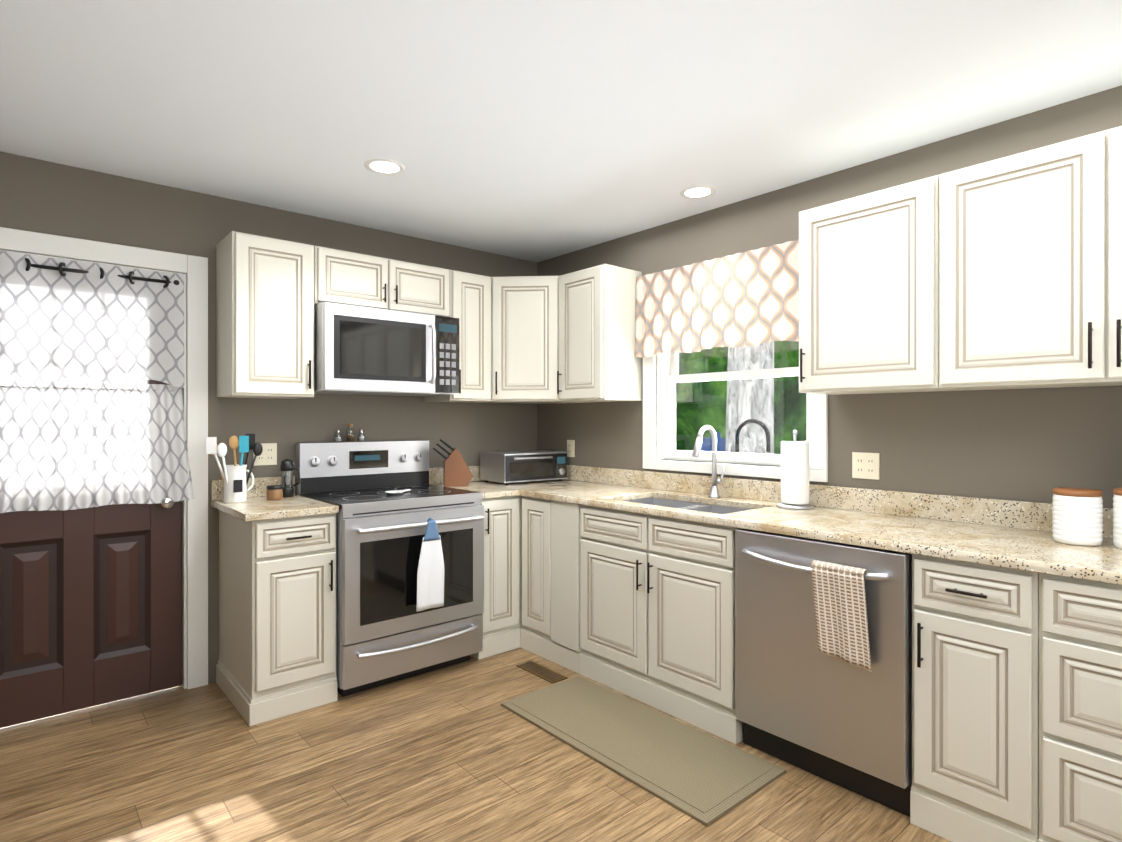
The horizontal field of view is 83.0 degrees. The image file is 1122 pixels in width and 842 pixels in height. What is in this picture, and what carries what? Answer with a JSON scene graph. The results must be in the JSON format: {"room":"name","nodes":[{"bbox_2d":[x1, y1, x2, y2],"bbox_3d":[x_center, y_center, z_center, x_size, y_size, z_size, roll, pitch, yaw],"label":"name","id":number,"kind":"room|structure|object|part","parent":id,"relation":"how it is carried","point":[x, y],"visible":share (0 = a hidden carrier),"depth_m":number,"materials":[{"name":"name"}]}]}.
{"room":"kitchen","nodes":[
{"label":"kitchen","id":0,"kind":"room"},
{"bbox_2d":[0,151,536,683],"bbox_3d":[-1.420,0.090,3.562,3.480,2.440,0.160,0,0,-41],"label":"wall","id":1,"kind":"structure","parent":0,"point":[44,197],"depth_m":3.29,"materials":[{"name":"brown paint"}]},
{"bbox_2d":[0,374,181,727],"bbox_3d":[-2.178,0.297,2.864,0.808,2.002,0.056,0,0,-41],"label":"entry door","id":2,"kind":"structure","parent":1,"relation":"in","point":[90,606],"depth_m":2.87,"materials":[{"name":"brown wood"}]},
{"bbox_2d":[1,258,178,390],"bbox_3d":[-2.138,-0.417,2.828,0.767,0.556,0.071,0,0,-41],"label":"curtain rod","id":3,"kind":"object","parent":2,"relation":"attached to","point":[61,269],"visible":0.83,"depth_m":2.83,"materials":[{"name":"black metal"}]},
{"bbox_2d":[0,250,183,387],"bbox_3d":[-2.132,-0.435,2.821,0.793,0.550,0.040,0,0,-41],"label":"door curtain","id":4,"kind":"object","parent":3,"relation":"hanging from","point":[110,327],"visible":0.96,"depth_m":2.83,"materials":[{"name":"white fabric"}]},
{"bbox_2d":[0,379,194,512],"bbox_3d":[-2.142,0.108,2.810,0.913,0.565,0.038,0,0,-41],"label":"door curtain","id":5,"kind":"object","parent":3,"relation":"hanging from","point":[91,444],"visible":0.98,"depth_m":2.84,"materials":[{"name":"white fabric"}]},
{"bbox_2d":[158,497,173,508],"bbox_3d":[-1.892,0.322,3.043,0.062,0.198,0.067,0,0,-41],"label":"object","id":6,"kind":"structure","parent":2,"relation":"attached to","point":[166,502],"depth_m":3.02,"materials":[{"name":"silver metal"}]},
{"bbox_2d":[0,227,207,688],"bbox_3d":[-2.196,0.250,2.885,1.020,2.120,0.178,0,0,-41],"label":"door frame","id":7,"kind":"structure","parent":1,"relation":"attached to","point":[195,573],"depth_m":3.10,"materials":[{"name":"white paint"}]},
{"bbox_2d":[253,443,276,465],"bbox_3d":[-1.554,0.175,3.334,0.115,0.114,0.010,0,0,-41],"label":"double electrical outlet","id":8,"kind":"object","parent":1,"relation":"attached to","point":[268,456],"visible":0.73,"depth_m":3.34,"materials":[{"name":"beige plastic"}]},
{"bbox_2d":[216,231,315,398],"bbox_3d":[-1.480,-0.502,3.185,0.378,0.765,0.328,0,0,-41],"label":"upper cabinet","id":9,"kind":"object","parent":1,"relation":"attached to","point":[266,286],"depth_m":3.06,"materials":[{"name":"beige wood"}]},
{"bbox_2d":[211,465,484,500],"bbox_3d":[-0.952,0.345,3.840,2.082,0.100,0.020,0,0,-41],"label":"backsplash","id":10,"kind":"structure","parent":1,"relation":"attached to","point":[259,489],"depth_m":3.31,"materials":[{"name":"beige stone"}]},
{"bbox_2d":[316,246,439,397],"bbox_3d":[-1.067,-0.518,3.472,0.615,0.733,0.430,0,0,-41],"label":"upper cabinet","id":11,"kind":"object","parent":1,"relation":"attached to","point":[378,318],"depth_m":3.33,"materials":[{"name":"beige wood"}]},
{"bbox_2d":[314,302,458,395],"bbox_3d":[-0.988,-0.370,3.504,0.768,0.436,0.482,0,0,-41],"label":"microwave","id":12,"kind":"object","parent":11,"relation":"in","point":[359,349],"depth_m":3.32,"materials":[{"name":"silver metal"}]},
{"bbox_2d":[440,268,463,397],"bbox_3d":[-0.773,-0.518,3.725,0.161,0.733,0.430,0,0,-41],"label":"upper cabinet","id":13,"kind":"object","parent":1,"relation":"attached to","point":[451,281],"depth_m":3.65,"materials":[{"name":"beige wood"}]},
{"bbox_2d":[425,272,491,402],"bbox_3d":[-0.633,-0.503,3.912,0.286,0.765,0.328,0,0,-41],"label":"upper cabinet","id":14,"kind":"object","parent":1,"relation":"attached to","point":[477,288],"depth_m":3.82,"materials":[{"name":"beige wood"}]},
{"bbox_2d":[0,628,950,841],"bbox_3d":[0.358,1.361,1.491,3.480,0.100,5.620,0,0,-41],"label":"floor","id":15,"kind":"structure","parent":0,"point":[458,752],"depth_m":2.31,"materials":[{"name":"brown wood"}]},
{"bbox_2d":[216,509,336,725],"bbox_3d":[-1.382,0.869,3.079,0.368,0.884,0.618,0,0,-41],"label":"base cabinet","id":16,"kind":"object","parent":15,"relation":"on","point":[277,579],"depth_m":2.85,"materials":[{"name":"beige wood"}]},
{"bbox_2d":[211,493,338,520],"bbox_3d":[-1.391,0.412,3.061,0.402,0.032,0.632,0,0,-41],"label":"countertop","id":17,"kind":"structure","parent":16,"relation":"on","point":[255,508],"depth_m":2.91,"materials":[{"name":"beige stone"}]},
{"bbox_2d":[206,434,262,502],"bbox_3d":[-1.596,0.229,3.101,0.248,0.330,0.109,0,0,-41],"label":"utensil crock","id":18,"kind":"object","parent":17,"relation":"on","point":[235,482],"visible":1,"depth_m":3.07,"materials":[{"name":"white ceramic"}]},
{"bbox_2d":[266,485,282,500],"bbox_3d":[-1.435,0.359,3.180,0.076,0.071,0.076,0,0,-41],"label":"jar","id":19,"kind":"object","parent":17,"relation":"on","point":[274,492],"visible":1,"depth_m":3.15,"materials":[{"name":"brown glass"}]},
{"bbox_2d":[280,459,299,497],"bbox_3d":[-1.410,0.296,3.307,0.099,0.196,0.065,0,0,-41],"label":"grinder","id":20,"kind":"object","parent":17,"relation":"on","point":[286,465],"visible":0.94,"depth_m":3.27,"materials":[{"name":"black plastic"}]},
{"bbox_2d":[295,440,483,696],"bbox_3d":[-0.900,0.713,3.402,0.772,1.194,0.752,0,0,-41],"label":"stove","id":21,"kind":"object","parent":15,"relation":"on","point":[410,583],"visible":0.96,"depth_m":3.17,"materials":[{"name":"silver metal"}]},
{"bbox_2d":[335,429,340,441],"bbox_3d":[-1.247,0.080,3.553,0.033,0.070,0.033,0,0,37],"label":"bottle","id":22,"kind":"object","parent":21,"relation":"on","point":[338,438],"depth_m":3.54,"materials":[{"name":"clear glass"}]},
{"bbox_2d":[346,424,358,440],"bbox_3d":[-1.194,0.065,3.598,0.043,0.100,0.043,0,0,37],"label":"bottle","id":23,"kind":"object","parent":21,"relation":"on","point":[349,437],"depth_m":3.59,"materials":[{"name":"clear glass"}]},
{"bbox_2d":[359,429,364,440],"bbox_3d":[-1.145,0.080,3.640,0.033,0.070,0.033,0,0,37],"label":"bottle","id":24,"kind":"object","parent":21,"relation":"on","point":[362,438],"depth_m":3.63,"materials":[{"name":"clear glass"}]},
{"bbox_2d":[385,489,410,494],"bbox_3d":[-0.863,0.380,3.396,0.170,0.012,0.123,0,0,-41],"label":"spoon rest","id":25,"kind":"object","parent":21,"relation":"on","point":[395,492],"visible":1,"depth_m":3.39,"materials":[{"name":"white ceramic"}]},
{"bbox_2d":[416,518,443,611],"bbox_3d":[-0.650,0.705,3.149,0.151,0.451,0.041,0,0,-41],"label":"towel","id":26,"kind":"object","parent":21,"relation":"hanging from","point":[430,571],"depth_m":3.14,"materials":[{"name":"white fabric"}]},
{"bbox_2d":[471,497,518,659],"bbox_3d":[-0.538,0.868,3.802,0.286,0.884,0.618,0,0,-41],"label":"base cabinet","id":27,"kind":"object","parent":15,"relation":"on","point":[501,514],"depth_m":3.57,"materials":[{"name":"beige wood"}]},
{"bbox_2d":[437,479,590,500],"bbox_3d":[-0.302,0.411,3.995,0.894,0.032,0.632,0,0,-41],"label":"countertop","id":28,"kind":"structure","parent":27,"relation":"on","point":[489,489],"depth_m":3.82,"materials":[{"name":"beige stone"}]},
{"bbox_2d":[433,439,472,486],"bbox_3d":[-0.656,0.251,3.847,0.235,0.285,0.090,0,0,-16],"label":"knife block","id":29,"kind":"object","parent":28,"relation":"on","point":[456,472],"visible":1,"depth_m":3.81,"materials":[{"name":"brown wood"}]},
{"bbox_2d":[480,450,566,484],"bbox_3d":[-0.231,0.298,4.140,0.480,0.190,0.342,0,0,-37],"label":"toaster oven","id":30,"kind":"object","parent":28,"relation":"on","point":[505,467],"visible":1,"depth_m":4.02,"materials":[{"name":"silver metal"}]},
{"bbox_2d":[519,497,546,658],"bbox_3d":[0.084,0.868,3.757,0.618,0.884,0.280,0,0,-41],"label":"base cabinet","id":31,"kind":"object","parent":15,"relation":"on","point":[532,511],"depth_m":3.57,"materials":[{"name":"beige wood"}]},
{"bbox_2d":[516,661,566,683],"bbox_3d":[-0.103,1.307,3.310,0.100,0.005,0.300,0,0,-41],"label":"floor vent","id":32,"kind":"object","parent":15,"relation":"in","point":[543,672],"visible":1,"depth_m":3.30,"materials":[{"name":"gold metal"}]},
{"bbox_2d":[547,497,662,676],"bbox_3d":[0.255,0.868,3.558,0.618,0.884,0.246,0,0,-41],"label":"base cabinet","id":33,"kind":"object","parent":15,"relation":"on","point":[623,581],"depth_m":3.15,"materials":[{"name":"beige wood"}]},
{"bbox_2d":[501,676,785,825],"bbox_3d":[0.281,1.303,2.644,0.485,0.014,1.150,0,0,-41],"label":"kitchen mat","id":34,"kind":"object","parent":15,"relation":"on","point":[705,779],"visible":0.98,"depth_m":2.52,"materials":[{"name":"beige rubber"}]},
{"bbox_2d":[580,500,750,743],"bbox_3d":[0.617,0.868,3.110,0.651,0.884,0.940,0,0,-41],"label":"base cabinet","id":35,"kind":"object","parent":15,"relation":"on","point":[658,589],"depth_m":2.86,"materials":[{"name":"beige wood"}]},
{"bbox_2d":[736,529,911,816],"bbox_3d":[1.120,0.871,2.482,0.703,0.880,0.644,0,0,-41],"label":"dishwasher","id":36,"kind":"object","parent":15,"relation":"on","point":[823,659],"visible":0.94,"depth_m":2.24,"materials":[{"name":"silver metal"}]},
{"bbox_2d":[811,560,870,671],"bbox_3d":[0.956,0.661,2.167,0.042,0.340,0.193,0,0,-41],"label":"towel","id":37,"kind":"object","parent":36,"relation":"hanging from","point":[838,590],"depth_m":2.15,"materials":[{"name":"beige fabric"}]},
{"bbox_2d":[910,553,1026,841],"bbox_3d":[1.476,0.869,2.134,0.618,0.884,0.339,0,0,-41],"label":"base cabinet","id":38,"kind":"object","parent":15,"relation":"on","point":[969,622],"depth_m":1.94,"materials":[{"name":"beige wood"}]},
{"bbox_2d":[519,481,1121,584],"bbox_3d":[1.046,0.412,2.625,0.632,0.032,3.204,0,0,-41],"label":"countertop","id":39,"kind":"structure","parent":38,"relation":"on","point":[997,546],"depth_m":2.32,"materials":[{"name":"beige stone"}]},
{"bbox_2d":[692,425,724,497],"bbox_3d":[0.750,0.207,3.220,0.202,0.373,0.096,0,0,-41],"label":"faucet","id":40,"kind":"object","parent":39,"relation":"on","point":[714,493],"depth_m":3.26,"materials":[{"name":"silver metal"}]},
{"bbox_2d":[777,430,813,509],"bbox_3d":[1.068,0.217,2.897,0.160,0.354,0.160,0,0,-41],"label":"paper towel","id":41,"kind":"object","parent":39,"relation":"on","point":[794,474],"visible":0.98,"depth_m":2.85,"materials":[{"name":"white paper"}]},
{"bbox_2d":[1052,487,1102,545],"bbox_3d":[1.678,0.309,2.063,0.127,0.173,0.127,0,0,4],"label":"canister","id":42,"kind":"object","parent":39,"relation":"on","point":[1077,516],"depth_m":2.01,"materials":[{"name":"white ceramic"}]},
{"bbox_2d":[1113,488,1121,548],"bbox_3d":[1.791,0.304,1.962,0.127,0.183,0.127,0,0,4],"label":"canister","id":43,"kind":"object","parent":39,"relation":"on","point":[1117,499],"depth_m":1.97,"materials":[{"name":"white ceramic"}]},
{"bbox_2d":[1027,573,1121,841],"bbox_3d":[1.785,0.870,1.774,0.618,0.884,0.610,0,0,-41],"label":"base cabinet","id":44,"kind":"object","parent":15,"relation":"on","point":[1074,628],"depth_m":1.74,"materials":[{"name":"beige wood"}]},
{"bbox_2d":[0,0,1121,261],"bbox_3d":[0.358,-1.179,1.489,3.480,0.100,5.620,0,0,-41],"label":"ceiling","id":45,"kind":"structure","parent":0,"point":[534,130],"depth_m":2.19,"materials":[{"name":"white paint"}]},
{"bbox_2d":[364,158,404,174],"bbox_3d":[-0.782,-1.127,2.817,0.176,0.004,0.176,0,0,-41],"label":"recessed light","id":46,"kind":"object","parent":45,"relation":"in","point":[385,166],"visible":1,"depth_m":2.81,"materials":[{"name":"white plastic"}]},
{"bbox_2d":[680,186,715,198],"bbox_3d":[0.675,-1.127,3.131,0.176,0.004,0.176,0,0,-41],"label":"recessed light","id":47,"kind":"object","parent":45,"relation":"in","point":[695,192],"visible":1,"depth_m":3.13,"materials":[{"name":"white plastic"}]},
{"bbox_2d":[537,85,1121,507],"bbox_3d":[1.669,0.091,2.510,0.160,2.440,5.460,0,0,-41],"label":"wall","id":48,"kind":"structure","parent":0,"point":[1039,445],"depth_m":2.61,"materials":[{"name":"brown paint"}]},
{"bbox_2d":[492,276,555,401],"bbox_3d":[-0.219,-0.503,3.872,0.294,0.746,0.294,0,0,-41],"label":"upper cabinet","id":49,"kind":"object","parent":48,"relation":"attached to","point":[523,307],"depth_m":3.86,"materials":[{"name":"beige wood"}]},
{"bbox_2d":[567,440,574,456],"bbox_3d":[0.065,0.184,4.250,0.010,0.114,0.070,0,0,-41],"label":"outlet","id":50,"kind":"object","parent":48,"relation":"attached to","point":[570,448],"visible":1,"depth_m":4.24,"materials":[{"name":"beige plastic"}]},
{"bbox_2d":[556,264,641,402],"bbox_3d":[0.230,-0.502,3.809,0.328,0.765,0.388,0,0,-41],"label":"upper cabinet","id":51,"kind":"object","parent":48,"relation":"attached to","point":[596,361],"depth_m":3.67,"materials":[{"name":"beige wood"}]},
{"bbox_2d":[635,239,798,357],"bbox_3d":[0.829,-0.606,3.300,0.084,0.478,1.150,0,0,-41],"label":"valance curtain","id":52,"kind":"object","parent":48,"relation":"attached to","point":[746,299],"visible":0.88,"depth_m":3.28,"materials":[{"name":"white fabric"}]},
{"bbox_2d":[643,340,827,481],"bbox_3d":[0.913,-0.250,3.376,0.180,1.060,1.120,0,0,-41],"label":"window","id":53,"kind":"structure","parent":48,"relation":"in","point":[817,422],"depth_m":3.45,"materials":[{"name":"white paint"}]},
{"bbox_3d":[0.938,-0.233,3.397,0.065,0.883,0.908,0,0,-41],"label":"window sash","id":54,"kind":"part","parent":53,"relation":"part of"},
{"bbox_2d":[563,465,1113,536],"bbox_3d":[1.079,0.346,3.055,0.021,0.100,3.814,0,0,-41],"label":"backsplash","id":55,"kind":"structure","parent":48,"relation":"attached to","point":[980,511],"depth_m":2.76,"materials":[{"name":"beige stone"}]},
{"bbox_2d":[799,177,931,394],"bbox_3d":[1.289,-0.501,2.574,0.328,0.765,0.536,0,0,-41],"label":"upper cabinet","id":56,"kind":"object","parent":48,"relation":"attached to","point":[865,261],"depth_m":2.45,"materials":[{"name":"beige wood"}]},
{"bbox_2d":[852,452,879,479],"bbox_3d":[1.331,0.195,2.773,0.010,0.114,0.115,0,0,-41],"label":"double electrical outlet","id":57,"kind":"object","parent":48,"relation":"attached to","point":[865,465],"visible":1,"depth_m":2.77,"materials":[{"name":"beige plastic"}]},
{"bbox_2d":[932,126,1121,391],"bbox_3d":[1.766,-0.501,2.018,0.328,0.765,0.929,0,0,-41],"label":"upper cabinet","id":58,"kind":"object","parent":48,"relation":"attached to","point":[1000,274],"depth_m":2.06,"materials":[{"name":"beige wood"}]},
{"label":"outside","id":59,"kind":"structure","parent":0,"visible":0},
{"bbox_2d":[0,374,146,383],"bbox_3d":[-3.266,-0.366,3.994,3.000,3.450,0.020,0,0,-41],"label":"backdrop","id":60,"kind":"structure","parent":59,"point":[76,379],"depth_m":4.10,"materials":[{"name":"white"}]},
{"bbox_2d":[700,432,725,451],"bbox_3d":[1.072,0.724,5.042,0.550,1.270,0.480,0,0,-41],"label":"chair","id":61,"kind":"object","parent":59,"point":[721,447],"depth_m":5.19,"materials":[{"name":"blue"}]},
{"bbox_2d":[676,340,805,454],"bbox_3d":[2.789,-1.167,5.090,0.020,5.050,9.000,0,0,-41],"label":"trees","id":62,"kind":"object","parent":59,"point":[713,419],"depth_m":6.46,"materials":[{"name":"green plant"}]},
{"bbox_2d":[725,341,773,453],"bbox_3d":[1.504,-0.767,4.648,0.563,4.253,1.850,0,0,-41],"label":"trunk","id":63,"kind":"object","parent":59,"point":[740,405],"depth_m":4.51,"materials":[{"name":"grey wood"}]},
{"bbox_2d":[735,419,769,452],"bbox_3d":[1.139,0.674,3.775,0.024,1.372,0.234,0,0,-41],"label":"hook","id":64,"kind":"object","parent":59,"point":[763,427],"depth_m":3.76,"materials":[{"name":"black metal"}]}
]}

